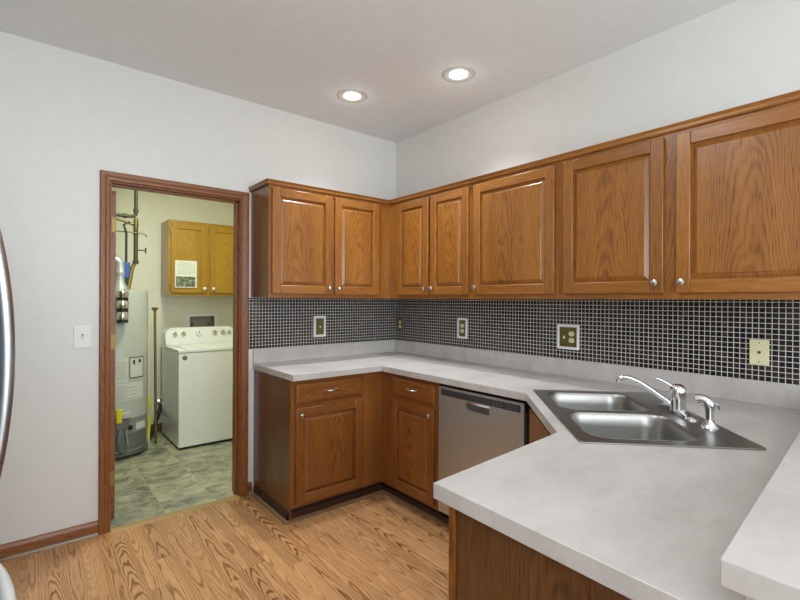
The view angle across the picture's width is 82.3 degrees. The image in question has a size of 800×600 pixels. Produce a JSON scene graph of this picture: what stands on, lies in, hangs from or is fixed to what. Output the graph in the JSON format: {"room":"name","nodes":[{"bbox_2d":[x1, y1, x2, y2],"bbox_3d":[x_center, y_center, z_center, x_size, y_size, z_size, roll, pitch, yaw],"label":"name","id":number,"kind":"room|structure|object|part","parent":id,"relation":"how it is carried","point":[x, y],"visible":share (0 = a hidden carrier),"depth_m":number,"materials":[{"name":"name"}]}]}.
{"room":"kitchen","nodes":[
{"label":"kitchen","id":0,"kind":"room"},
{"bbox_2d":[112,187,232,423],"bbox_3d":[-2.562,-0.024,4.723,2.650,2.752,0.100,0,0,-39],"label":"wall","id":1,"kind":"structure","parent":0,"point":[154,208],"depth_m":4.72,"materials":[{"name":"paint"}]},
{"bbox_2d":[150,399,161,438],"bbox_3d":[-2.434,1.184,4.567,0.072,0.325,0.368,0,0,-13],"label":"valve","id":2,"kind":"object","parent":1,"relation":"attached to","point":[159,401],"visible":0.69,"depth_m":4.60,"materials":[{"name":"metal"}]},
{"bbox_2d":[150,423,161,431],"bbox_3d":[-2.804,1.311,4.458,1.750,0.082,0.013,0,0,-39],"label":"baseboard","id":3,"kind":"structure","parent":1,"relation":"attached to","point":[159,425],"depth_m":4.72,"materials":[{"name":"brown wood"}]},
{"bbox_2d":[161,219,232,295],"bbox_3d":[-2.057,-0.417,4.835,0.770,0.748,0.360,0,0,-39],"label":"laundry cabinet","id":4,"kind":"object","parent":1,"relation":"attached to","point":[210,245],"visible":0.9,"depth_m":4.67,"materials":[{"name":"brown wood"}]},
{"bbox_3d":[-2.371,-0.421,4.624,0.016,0.742,0.290,0,0,-39],"label":"panel","id":5,"kind":"part","parent":4,"relation":"part of","materials":[{"name":"brown wood"}]},
{"bbox_2d":[175,260,196,287],"bbox_3d":[-2.133,-0.258,4.566,0.205,0.270,0.001,0,0,-39],"label":"paper notice","id":6,"kind":"object","parent":4,"relation":"attached to","point":[185,271],"visible":1,"depth_m":4.56,"materials":[{"name":"grey paper"}]},
{"bbox_2d":[176,276,194,286],"bbox_3d":[-2.135,-0.182,4.564,0.180,0.102,0.001,0,0,-39],"label":"picture","id":7,"kind":"object","parent":6,"relation":"attached to","point":[181,281],"depth_m":4.56},
{"bbox_3d":[-2.119,-0.417,4.604,0.338,0.692,0.019,0,0,-39],"label":"door","id":8,"kind":"part","parent":4,"relation":"part of","materials":[{"name":"brown wood"}]},
{"bbox_3d":[-2.122,-0.417,4.608,0.230,0.584,0.007,0,0,-39],"label":"panel","id":9,"kind":"part","parent":4,"relation":"part of","materials":[{"name":"brown wood"}]},
{"bbox_3d":[-1.831,-0.416,4.840,0.343,0.692,0.019,0,0,-39],"label":"door","id":10,"kind":"part","parent":4,"relation":"part of","materials":[{"name":"brown wood"}]},
{"bbox_3d":[-1.834,-0.416,4.844,0.235,0.584,0.007,0,0,-39],"label":"panel","id":11,"kind":"part","parent":4,"relation":"part of","materials":[{"name":"brown wood"}]},
{"bbox_2d":[187,314,216,326],"bbox_3d":[-2.178,0.239,5.018,0.310,0.176,0.081,0,0,-39],"label":"washer outlet box","id":12,"kind":"object","parent":1,"relation":"attached to","point":[193,320],"visible":0.71,"depth_m":5.04,"materials":[{"name":"white plastic"}]},
{"bbox_2d":[0,31,395,544],"bbox_3d":[-1.395,-0.017,3.017,3.640,2.752,0.120,0,0,-39],"label":"wall","id":13,"kind":"structure","parent":0,"point":[67,117],"depth_m":2.58,"materials":[{"name":"white paint"}]},
{"bbox_2d":[0,520,98,562],"bbox_3d":[-2.213,1.315,2.257,1.220,0.082,0.030,0,0,-39],"label":"baseboard","id":14,"kind":"structure","parent":13,"relation":"attached to","point":[51,540],"depth_m":2.50,"materials":[{"name":"brown wood"}]},
{"bbox_2d":[74,325,90,347],"bbox_3d":[-1.800,0.208,2.597,0.082,0.128,0.018,0,0,-39],"label":"light switch","id":15,"kind":"object","parent":13,"relation":"attached to","point":[82,333],"visible":1,"depth_m":2.60,"materials":[{"name":"white plastic"}]},
{"bbox_2d":[110,191,115,518],"bbox_3d":[-1.972,0.337,3.103,0.107,2.016,0.729,0,0,-39],"label":"door frame","id":16,"kind":"structure","parent":13,"relation":"in","point":[113,264],"depth_m":2.81,"materials":[{"name":"brown wood"}]},
{"bbox_2d":[98,170,248,534],"bbox_3d":[-1.441,0.304,2.975,0.877,2.110,0.148,0,0,-39],"label":"trim","id":17,"kind":"structure","parent":13,"relation":"attached to","point":[108,179],"depth_m":2.94,"materials":[{"name":"brown wood"}]},
{"bbox_3d":[-1.719,0.303,2.664,0.054,2.110,0.018,0,0,-39],"label":"casing","id":18,"kind":"part","parent":17,"relation":"part of","materials":[{"name":"brown wood"}]},
{"bbox_3d":[-1.395,-0.724,2.924,0.877,0.054,0.018,0,0,-39],"label":"casing","id":19,"kind":"part","parent":17,"relation":"part of","materials":[{"name":"brown wood"}]},
{"bbox_3d":[-1.081,0.306,3.185,0.054,2.110,0.018,0,0,-39],"label":"casing","id":20,"kind":"part","parent":17,"relation":"part of","materials":[{"name":"brown wood"}]},
{"bbox_2d":[110,495,239,532],"bbox_3d":[-1.407,1.355,2.927,0.755,0.008,0.057,0,0,-39],"label":"threshold strip","id":21,"kind":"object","parent":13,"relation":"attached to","point":[138,523],"depth_m":2.89,"materials":[{"name":"beige wood"}]},
{"bbox_2d":[248,482,251,494],"bbox_3d":[-1.050,1.320,3.207,0.030,0.082,0.030,0,0,-39],"label":"baseboard","id":22,"kind":"structure","parent":13,"relation":"attached to","point":[249,483],"depth_m":3.21,"materials":[{"name":"brown wood"}]},
{"bbox_2d":[248,178,390,298],"bbox_3d":[-0.549,-0.399,3.398,1.044,0.772,0.354,0,0,-39],"label":"upper cabinet","id":23,"kind":"object","parent":13,"relation":"attached to","point":[307,241],"visible":1,"depth_m":3.19,"materials":[{"name":"brown wood"}]},
{"bbox_3d":[-0.928,-0.771,3.105,0.082,0.030,0.326,0,0,-39],"label":"crown molding","id":24,"kind":"part","parent":23,"relation":"part of","materials":[{"name":"brown wood"}]},
{"bbox_3d":[-0.952,-0.388,3.114,0.016,0.736,0.285,0,0,-39],"label":"panel","id":25,"kind":"part","parent":23,"relation":"part of","materials":[{"name":"brown wood"}]},
{"bbox_3d":[-0.661,-0.389,3.129,0.450,0.696,0.019,0,0,-39],"label":"door","id":26,"kind":"part","parent":23,"relation":"part of","materials":[{"name":"brown wood"}]},
{"bbox_3d":[-0.661,-0.389,3.129,0.342,0.588,0.016,0,0,-39],"label":"panel","id":27,"kind":"part","parent":23,"relation":"part of","materials":[{"name":"brown wood"}]},
{"bbox_3d":[-0.479,-0.769,3.314,1.044,0.030,0.082,0,0,-39],"label":"crown molding","id":28,"kind":"part","parent":23,"relation":"part of","materials":[{"name":"brown wood"}]},
{"bbox_3d":[-0.316,-0.387,3.411,0.392,0.696,0.019,0,0,-39],"label":"door","id":29,"kind":"part","parent":23,"relation":"part of","materials":[{"name":"brown wood"}]},
{"bbox_3d":[-0.316,-0.387,3.410,0.284,0.588,0.016,0,0,-39],"label":"panel","id":30,"kind":"part","parent":23,"relation":"part of","materials":[{"name":"brown wood"}]},
{"bbox_2d":[249,298,394,348],"bbox_3d":[-0.557,0.167,3.620,1.338,0.360,0.006,0,0,-39],"label":"tile backsplash","id":31,"kind":"structure","parent":13,"relation":"attached to","point":[273,322],"depth_m":3.53,"materials":[{"name":"tile"}]},
{"bbox_2d":[313,316,325,336],"bbox_3d":[-0.620,0.205,3.553,0.106,0.162,0.018,0,0,-39],"label":"light switch","id":32,"kind":"object","parent":31,"relation":"attached to","point":[319,330],"visible":1,"depth_m":3.55,"materials":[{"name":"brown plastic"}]},
{"bbox_3d":[-0.624,0.205,3.558,0.074,0.130,0.006,0,0,-39],"label":"plate","id":33,"kind":"part","parent":32,"relation":"part of","materials":[{"name":"gold metal"}]},
{"bbox_2d":[253,340,394,363],"bbox_3d":[-0.535,0.399,3.630,1.290,0.102,0.020,0,0,-39],"label":"backsplash","id":34,"kind":"structure","parent":13,"relation":"attached to","point":[262,355],"depth_m":3.55,"materials":[{"name":"laminate"}]},
{"bbox_2d":[1,431,448,599],"bbox_3d":[-0.065,1.392,1.365,3.420,0.050,8.270,0,0,-39],"label":"floor","id":35,"kind":"structure","parent":0,"point":[377,547],"depth_m":2.49,"materials":[{"name":"brown wood"}]},
{"bbox_2d":[0,230,15,599],"bbox_3d":[-1.261,0.471,0.855,0.838,1.740,0.910,0,0,-39],"label":"refrigerator","id":36,"kind":"object","parent":35,"relation":"on","point":[7,322],"visible":1,"depth_m":1.07,"materials":[{"name":"silver metal"}]},
{"bbox_3d":[-1.000,0.132,1.119,0.092,0.840,0.027,0,0,-39],"label":"handle","id":37,"kind":"part","parent":36,"relation":"part of","materials":[{"name":"silver metal"}]},
{"bbox_3d":[-0.949,0.133,1.057,0.092,0.840,0.027,0,0,-39],"label":"handle","id":38,"kind":"part","parent":36,"relation":"part of","materials":[{"name":"silver metal"}]},
{"bbox_3d":[-0.973,0.757,1.092,0.089,0.033,0.693,0,0,-39],"label":"handle","id":39,"kind":"part","parent":36,"relation":"part of","materials":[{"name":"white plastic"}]},
{"bbox_2d":[115,255,147,459],"bbox_3d":[-2.710,0.470,3.830,1.093,1.765,0.587,0,0,-39],"label":"water heater","id":40,"kind":"object","parent":35,"relation":"on","point":[131,306],"visible":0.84,"depth_m":3.92,"materials":[{"name":"grey metal"}]},
{"bbox_2d":[116,290,128,319],"bbox_3d":[-2.320,0.044,3.828,0.093,0.260,0.093,0,0,-39],"label":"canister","id":41,"kind":"object","parent":40,"relation":"on","point":[122,296],"depth_m":3.79,"materials":[{"name":"silver metal"}]},
{"bbox_2d":[123,221,130,284],"bbox_3d":[-2.417,-0.398,4.042,0.070,0.609,0.053,0,0,-39],"label":"pipe","id":42,"kind":"object","parent":40,"relation":"attached to","point":[126,263],"visible":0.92,"depth_m":4.03,"materials":[{"name":"blue metal"}]},
{"bbox_3d":[-2.419,-0.263,4.038,0.062,0.140,0.048,0,0,-39],"label":"blue handle","id":43,"kind":"part","parent":42,"relation":"part of","materials":[{"name":"plastic"}]},
{"bbox_3d":[-2.308,1.209,3.944,0.049,0.140,0.272,0,0,28],"label":"burner door","id":44,"kind":"part","parent":40,"relation":"part of","materials":[{"name":"grey metal"}]},
{"bbox_3d":[-2.312,1.074,3.952,0.051,0.130,0.290,0,0,27],"label":"burner","id":45,"kind":"part","parent":40,"relation":"part of","materials":[{"name":"grey metal"}]},
{"bbox_2d":[116,190,146,289],"bbox_3d":[-2.466,-0.741,4.067,0.389,1.306,0.059,0,0,-39],"label":"gas pipe","id":46,"kind":"object","parent":40,"relation":"attached to","point":[134,223],"visible":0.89,"depth_m":4.12,"materials":[{"name":"black metal"}]},
{"bbox_3d":[-2.436,-0.592,4.061,0.349,0.039,0.011,0,0,-39],"label":"lever","id":47,"kind":"part","parent":46,"relation":"part of","materials":[{"name":"gold metal"}]},
{"bbox_2d":[148,393,150,438],"bbox_3d":[-2.331,1.074,4.236,0.056,0.425,0.068,0,0,-39],"label":"gas hose","id":48,"kind":"object","parent":40,"relation":"attached to","point":[149,400],"visible":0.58,"depth_m":4.24,"materials":[{"name":"yellow plastic"}]},
{"bbox_2d":[148,313,149,443],"bbox_3d":[-2.361,0.737,4.303,0.022,1.235,0.022,0,0,-39],"label":"pipe","id":49,"kind":"object","parent":35,"relation":"on","point":[148,313],"visible":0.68,"depth_m":4.29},
{"bbox_2d":[151,307,157,443],"bbox_3d":[-2.311,0.711,4.311,0.060,1.286,0.060,0,0,-39],"label":"metal pole","id":50,"kind":"object","parent":35,"relation":"on","point":[154,309],"visible":1,"depth_m":4.31,"materials":[{"name":"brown metal"}]},
{"bbox_2d":[162,326,232,448],"bbox_3d":[-1.930,0.817,4.583,0.693,1.071,0.668,0,0,-39],"label":"washing machine","id":51,"kind":"object","parent":35,"relation":"on","point":[197,362],"visible":0.95,"depth_m":4.31,"materials":[{"name":"white metal"}]},
{"bbox_3d":[-1.928,0.465,4.583,0.693,0.027,0.668,0,0,-39],"label":"panel","id":52,"kind":"part","parent":51,"relation":"part of","materials":[{"name":"white metal"}]},
{"bbox_3d":[-1.876,0.448,4.519,0.565,0.006,0.450,0,0,-39],"label":"lid","id":53,"kind":"part","parent":51,"relation":"part of","materials":[{"name":"white metal"}]},
{"bbox_2d":[251,369,383,524],"bbox_3d":[-0.558,0.926,3.211,0.764,0.874,0.641,0,0,-39],"label":"base cabinet","id":54,"kind":"object","parent":35,"relation":"on","point":[317,443],"visible":0.98,"depth_m":2.97,"materials":[{"name":"brown wood"}]},
{"bbox_3d":[-0.849,0.925,3.020,0.016,0.874,0.570,0,0,-39],"label":"panel","id":55,"kind":"part","parent":54,"relation":"part of","materials":[{"name":"brown wood"}]},
{"bbox_3d":[-0.570,1.355,3.223,0.764,0.018,0.550,0,0,-39],"label":"shoe molding","id":56,"kind":"part","parent":54,"relation":"part of","materials":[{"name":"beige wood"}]},
{"bbox_3d":[-0.444,0.578,2.943,0.487,0.123,0.019,0,0,-39],"label":"drawer","id":57,"kind":"part","parent":54,"relation":"part of","materials":[{"name":"brown wood"}]},
{"bbox_3d":[-0.446,0.958,2.943,0.487,0.588,0.019,0,0,-39],"label":"door","id":58,"kind":"part","parent":54,"relation":"part of","materials":[{"name":"brown wood"}]},
{"bbox_3d":[-0.446,0.958,2.943,0.379,0.480,0.016,0,0,-39],"label":"panel","id":59,"kind":"part","parent":54,"relation":"part of","materials":[{"name":"brown wood"}]},
{"bbox_3d":[-0.402,0.882,3.005,0.690,0.784,0.019,0,0,-39],"label":"frame","id":60,"kind":"part","parent":54,"relation":"part of","materials":[{"name":"brown wood"}]},
{"bbox_2d":[382,372,448,528],"bbox_3d":[0.451,0.931,2.931,0.641,0.874,1.265,0,0,-39],"label":"base cabinet","id":61,"kind":"object","parent":35,"relation":"on","point":[410,406],"visible":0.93,"depth_m":2.95,"materials":[{"name":"brown wood"}]},
{"bbox_3d":[0.077,0.961,2.946,0.016,0.480,0.306,0,0,-39],"label":"panel","id":62,"kind":"part","parent":61,"relation":"part of","materials":[{"name":"brown wood"}]},
{"bbox_3d":[0.078,0.961,2.947,0.019,0.588,0.414,0,0,-39],"label":"door","id":63,"kind":"part","parent":61,"relation":"part of","materials":[{"name":"brown wood"}]},
{"bbox_3d":[0.080,0.580,2.947,0.019,0.123,0.414,0,0,-39],"label":"drawer","id":64,"kind":"part","parent":61,"relation":"part of","materials":[{"name":"brown wood"}]},
{"bbox_3d":[0.276,1.359,2.760,0.016,0.018,1.220,0,0,-39],"label":"shoe molding","id":65,"kind":"part","parent":61,"relation":"part of","materials":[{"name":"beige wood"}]},
{"bbox_2d":[252,340,799,599],"bbox_3d":[0.215,0.422,2.343,1.757,0.141,2.961,0,0,-39],"label":"countertop","id":66,"kind":"structure","parent":61,"relation":"on","point":[640,522],"depth_m":1.21,"materials":[{"name":"laminate"}]},
{"bbox_2d":[533,389,765,449],"bbox_3d":[0.895,0.544,1.851,0.556,0.186,0.862,0,0,7],"label":"sink","id":67,"kind":"object","parent":66,"relation":"in","point":[592,417],"visible":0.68,"depth_m":1.82,"materials":[{"name":"metal"}]},
{"bbox_3d":[0.873,0.544,2.054,0.375,0.186,0.365,0,0,7],"label":"bowl","id":68,"kind":"part","parent":67,"relation":"part of","materials":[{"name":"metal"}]},
{"bbox_3d":[0.828,0.544,1.659,0.375,0.186,0.365,0,0,7],"label":"bowl","id":69,"kind":"part","parent":67,"relation":"part of","materials":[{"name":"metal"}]},
{"bbox_2d":[616,375,698,420],"bbox_3d":[1.023,0.383,1.849,0.246,0.140,0.250,0,0,7],"label":"faucet","id":70,"kind":"object","parent":67,"relation":"on","point":[676,405],"visible":1,"depth_m":1.83,"materials":[{"name":"silver metal"}]},
{"bbox_3d":[1.009,0.374,1.886,0.218,0.121,0.022,0,0,24],"label":"spout","id":71,"kind":"part","parent":70,"relation":"part of","materials":[{"name":"silver metal"}]},
{"bbox_3d":[1.116,0.445,1.838,0.052,0.016,0.250,0,0,7],"label":"plate","id":72,"kind":"part","parent":70,"relation":"part of","materials":[{"name":"silver metal"}]},
{"bbox_2d":[695,394,719,430],"bbox_3d":[1.088,0.394,1.621,0.054,0.117,0.075,0,0,-34],"label":"sprayer","id":73,"kind":"object","parent":67,"relation":"on","point":[709,423],"visible":1,"depth_m":1.60,"materials":[{"name":"silver metal"}]},
{"bbox_2d":[438,384,530,517],"bbox_3d":[0.650,0.933,2.689,0.581,0.863,0.640,0,0,-39],"label":"dishwasher","id":74,"kind":"object","parent":35,"relation":"on","point":[476,427],"visible":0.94,"depth_m":2.53,"materials":[{"name":"silver metal"}]},
{"bbox_3d":[0.425,0.547,2.514,0.004,0.037,0.565,0,0,-39],"label":"control panel","id":75,"kind":"part","parent":74,"relation":"part of","materials":[{"name":"silver metal"}]},
{"bbox_2d":[529,408,550,443],"bbox_3d":[0.743,0.933,2.140,0.273,0.874,1.165,0,0,24],"label":"base cabinet","id":76,"kind":"object","parent":35,"relation":"on","point":[537,430],"visible":0.13,"depth_m":2.03,"materials":[{"name":"brown wood"}]},
{"bbox_2d":[449,506,631,599],"bbox_3d":[0.521,0.933,1.122,0.624,0.874,0.664,0,0,-39],"label":"base cabinet","id":77,"kind":"object","parent":35,"relation":"on","point":[485,563],"visible":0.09,"depth_m":1.01,"materials":[{"name":"brown wood"}]},
{"bbox_3d":[0.350,0.887,1.341,0.615,0.784,0.019,0,0,-44],"label":"frame","id":78,"kind":"part","parent":77,"relation":"part of","materials":[{"name":"brown wood"}]},
{"bbox_2d":[0,0,736,142],"bbox_3d":[0.604,-1.427,0.562,3.620,0.090,6.400,0,0,-39],"label":"ceiling","id":79,"kind":"structure","parent":0,"point":[295,57],"depth_m":2.46,"materials":[{"name":"paint"}]},
{"bbox_2d":[337,89,366,102],"bbox_3d":[-0.326,-1.428,3.115,0.206,0.090,0.206,0,0,-39],"label":"recessed light","id":80,"kind":"object","parent":79,"relation":"in","point":[347,95],"visible":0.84,"depth_m":3.11,"materials":[{"name":"white metal"}]},
{"bbox_3d":[-0.326,-1.415,3.115,0.109,0.052,0.109,0,0,-39],"label":"bulb","id":81,"kind":"part","parent":80,"relation":"part of","materials":[{"name":"white glass"}]},
{"bbox_2d":[442,66,474,82],"bbox_3d":[0.359,-1.424,2.809,0.206,0.090,0.206,0,0,-39],"label":"recessed light","id":82,"kind":"object","parent":79,"relation":"in","point":[456,74],"visible":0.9,"depth_m":2.81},
{"bbox_3d":[0.359,-1.411,2.809,0.109,0.052,0.109,0,0,-39],"label":"bulb","id":83,"kind":"part","parent":82,"relation":"part of","materials":[{"name":"white glass"}]},
{"bbox_2d":[396,0,799,299],"bbox_3d":[1.968,0.001,1.683,0.120,2.752,6.200,0,0,-39],"label":"wall","id":84,"kind":"structure","parent":0,"point":[739,52],"depth_m":2.49,"materials":[{"name":"white paint"}]},
{"bbox_2d":[389,179,471,298],"bbox_3d":[0.283,-0.394,3.371,0.354,0.772,0.882,0,0,-39],"label":"upper cabinet","id":85,"kind":"object","parent":84,"relation":"attached to","point":[431,229],"visible":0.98,"depth_m":3.20,"materials":[{"name":"brown wood"}]},
{"bbox_3d":[0.091,-0.385,3.389,0.019,0.696,0.351,0,0,-39],"label":"door","id":86,"kind":"part","parent":85,"relation":"part of","materials":[{"name":"brown wood"}]},
{"bbox_3d":[0.091,-0.385,3.388,0.016,0.588,0.243,0,0,-39],"label":"panel","id":87,"kind":"part","parent":85,"relation":"part of","materials":[{"name":"brown wood"}]},
{"bbox_3d":[0.201,-0.766,3.303,0.082,0.030,0.882,0,0,-39],"label":"crown molding","id":88,"kind":"part","parent":85,"relation":"part of","materials":[{"name":"brown wood"}]},
{"bbox_3d":[0.330,-0.384,3.095,0.016,0.588,0.250,0,0,-39],"label":"panel","id":89,"kind":"part","parent":85,"relation":"part of","materials":[{"name":"brown wood"}]},
{"bbox_3d":[0.331,-0.384,3.095,0.019,0.696,0.358,0,0,-39],"label":"door","id":90,"kind":"part","parent":85,"relation":"part of","materials":[{"name":"brown wood"}]},
{"bbox_2d":[470,155,559,298],"bbox_3d":[0.760,-0.392,2.787,0.354,0.772,0.625,0,0,-39],"label":"upper cabinet","id":91,"kind":"object","parent":84,"relation":"attached to","point":[516,209],"visible":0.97,"depth_m":2.66,"materials":[{"name":"brown wood"}]},
{"bbox_3d":[0.653,-0.382,2.701,0.016,0.588,0.470,0,0,-39],"label":"panel","id":92,"kind":"part","parent":91,"relation":"part of","materials":[{"name":"brown wood"}]},
{"bbox_3d":[0.679,-0.763,2.718,0.082,0.030,0.625,0,0,-39],"label":"crown molding","id":93,"kind":"part","parent":91,"relation":"part of","materials":[{"name":"brown wood"}]},
{"bbox_2d":[395,299,799,384],"bbox_3d":[0.894,0.175,2.897,0.006,0.360,2.950,0,0,-39],"label":"tile backsplash","id":94,"kind":"structure","parent":84,"relation":"attached to","point":[705,337],"depth_m":2.46,"materials":[{"name":"tile"}]},
{"bbox_2d":[398,318,402,330],"bbox_3d":[0.001,0.211,3.977,0.009,0.115,0.070,0,0,-39],"label":"wall outlet","id":95,"kind":"object","parent":94,"relation":"attached to","point":[400,320],"visible":1,"depth_m":3.97,"materials":[{"name":"gold metal"}]},
{"bbox_2d":[457,318,467,338],"bbox_3d":[0.464,0.211,3.410,0.009,0.153,0.098,0,0,-39],"label":"wall outlet","id":96,"kind":"object","parent":94,"relation":"attached to","point":[462,323],"visible":1,"depth_m":3.40,"materials":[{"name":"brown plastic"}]},
{"bbox_3d":[0.466,0.211,3.411,0.006,0.125,0.070,0,0,-39],"label":"plate","id":97,"kind":"part","parent":96,"relation":"part of","materials":[{"name":"gold metal"}]},
{"bbox_2d":[557,324,579,349],"bbox_3d":[1.004,0.222,2.742,0.018,0.148,0.142,0,0,-39],"label":"wall outlet","id":98,"kind":"object","parent":94,"relation":"attached to","point":[567,335],"visible":1,"depth_m":2.74,"materials":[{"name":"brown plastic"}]},
{"bbox_3d":[1.009,0.222,2.746,0.006,0.122,0.116,0,0,-39],"label":"plate","id":99,"kind":"part","parent":98,"relation":"part of","materials":[{"name":"gold metal"}]},
{"bbox_2d":[749,339,768,365],"bbox_3d":[1.593,0.232,2.030,0.008,0.112,0.070,0,0,-39],"label":"jack plate","id":100,"kind":"object","parent":94,"relation":"attached to","point":[759,349],"visible":1,"depth_m":2.03,"materials":[{"name":"beige plastic"}]},
{"bbox_2d":[395,340,799,409],"bbox_3d":[0.861,0.406,2.924,0.020,0.102,2.840,0,0,-39],"label":"backsplash","id":101,"kind":"structure","parent":84,"relation":"attached to","point":[781,395],"depth_m":2.47,"materials":[{"name":"laminate"}]},
{"bbox_2d":[558,90,799,299],"bbox_3d":[1.316,-0.389,2.106,0.354,0.772,1.130,0,0,-39],"label":"upper cabinet","id":102,"kind":"object","parent":84,"relation":"attached to","point":[706,206],"visible":1,"depth_m":1.97,"materials":[{"name":"brown wood"}]},
{"bbox_3d":[1.026,-0.380,2.244,0.016,0.588,0.386,0,0,-39],"label":"panel","id":103,"kind":"part","parent":102,"relation":"part of","materials":[{"name":"brown wood"}]},
{"bbox_3d":[1.026,-0.380,2.244,0.019,0.696,0.494,0,0,-39],"label":"door","id":104,"kind":"part","parent":102,"relation":"part of","materials":[{"name":"brown wood"}]},
{"bbox_3d":[1.144,-0.077,2.059,0.030,0.033,0.033,0,0,-39],"label":"knob","id":105,"kind":"part","parent":102,"relation":"part of","materials":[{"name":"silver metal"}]},
{"bbox_3d":[1.234,-0.760,2.038,0.082,0.030,1.130,0,0,-39],"label":"crown molding","id":106,"kind":"part","parent":102,"relation":"part of","materials":[{"name":"brown wood"}]},
{"bbox_3d":[1.212,-0.077,1.975,0.030,0.033,0.033,0,0,-39],"label":"knob","id":107,"kind":"part","parent":102,"relation":"part of","materials":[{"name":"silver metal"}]},
{"bbox_3d":[1.384,-0.378,1.806,0.019,0.696,0.532,0,0,-39],"label":"door","id":108,"kind":"part","parent":102,"relation":"part of","materials":[{"name":"brown wood"}]},
{"bbox_3d":[1.383,-0.378,1.806,0.016,0.588,0.424,0,0,-39],"label":"panel","id":109,"kind":"part","parent":102,"relation":"part of","materials":[{"name":"brown wood"}]},
{"bbox_3d":[1.157,0.889,1.205,1.735,0.968,0.253,0,0,-39],"label":"wall","id":110,"kind":"structure","parent":0,"visible":0},
{"bbox_2d":[720,433,799,599],"bbox_3d":[1.224,0.387,1.095,1.799,0.038,0.447,0,0,-42],"label":"bar","id":111,"kind":"object","parent":110,"relation":"on","point":[761,561],"visible":1,"depth_m":0.68,"materials":[{"name":"laminate"}]}
]}

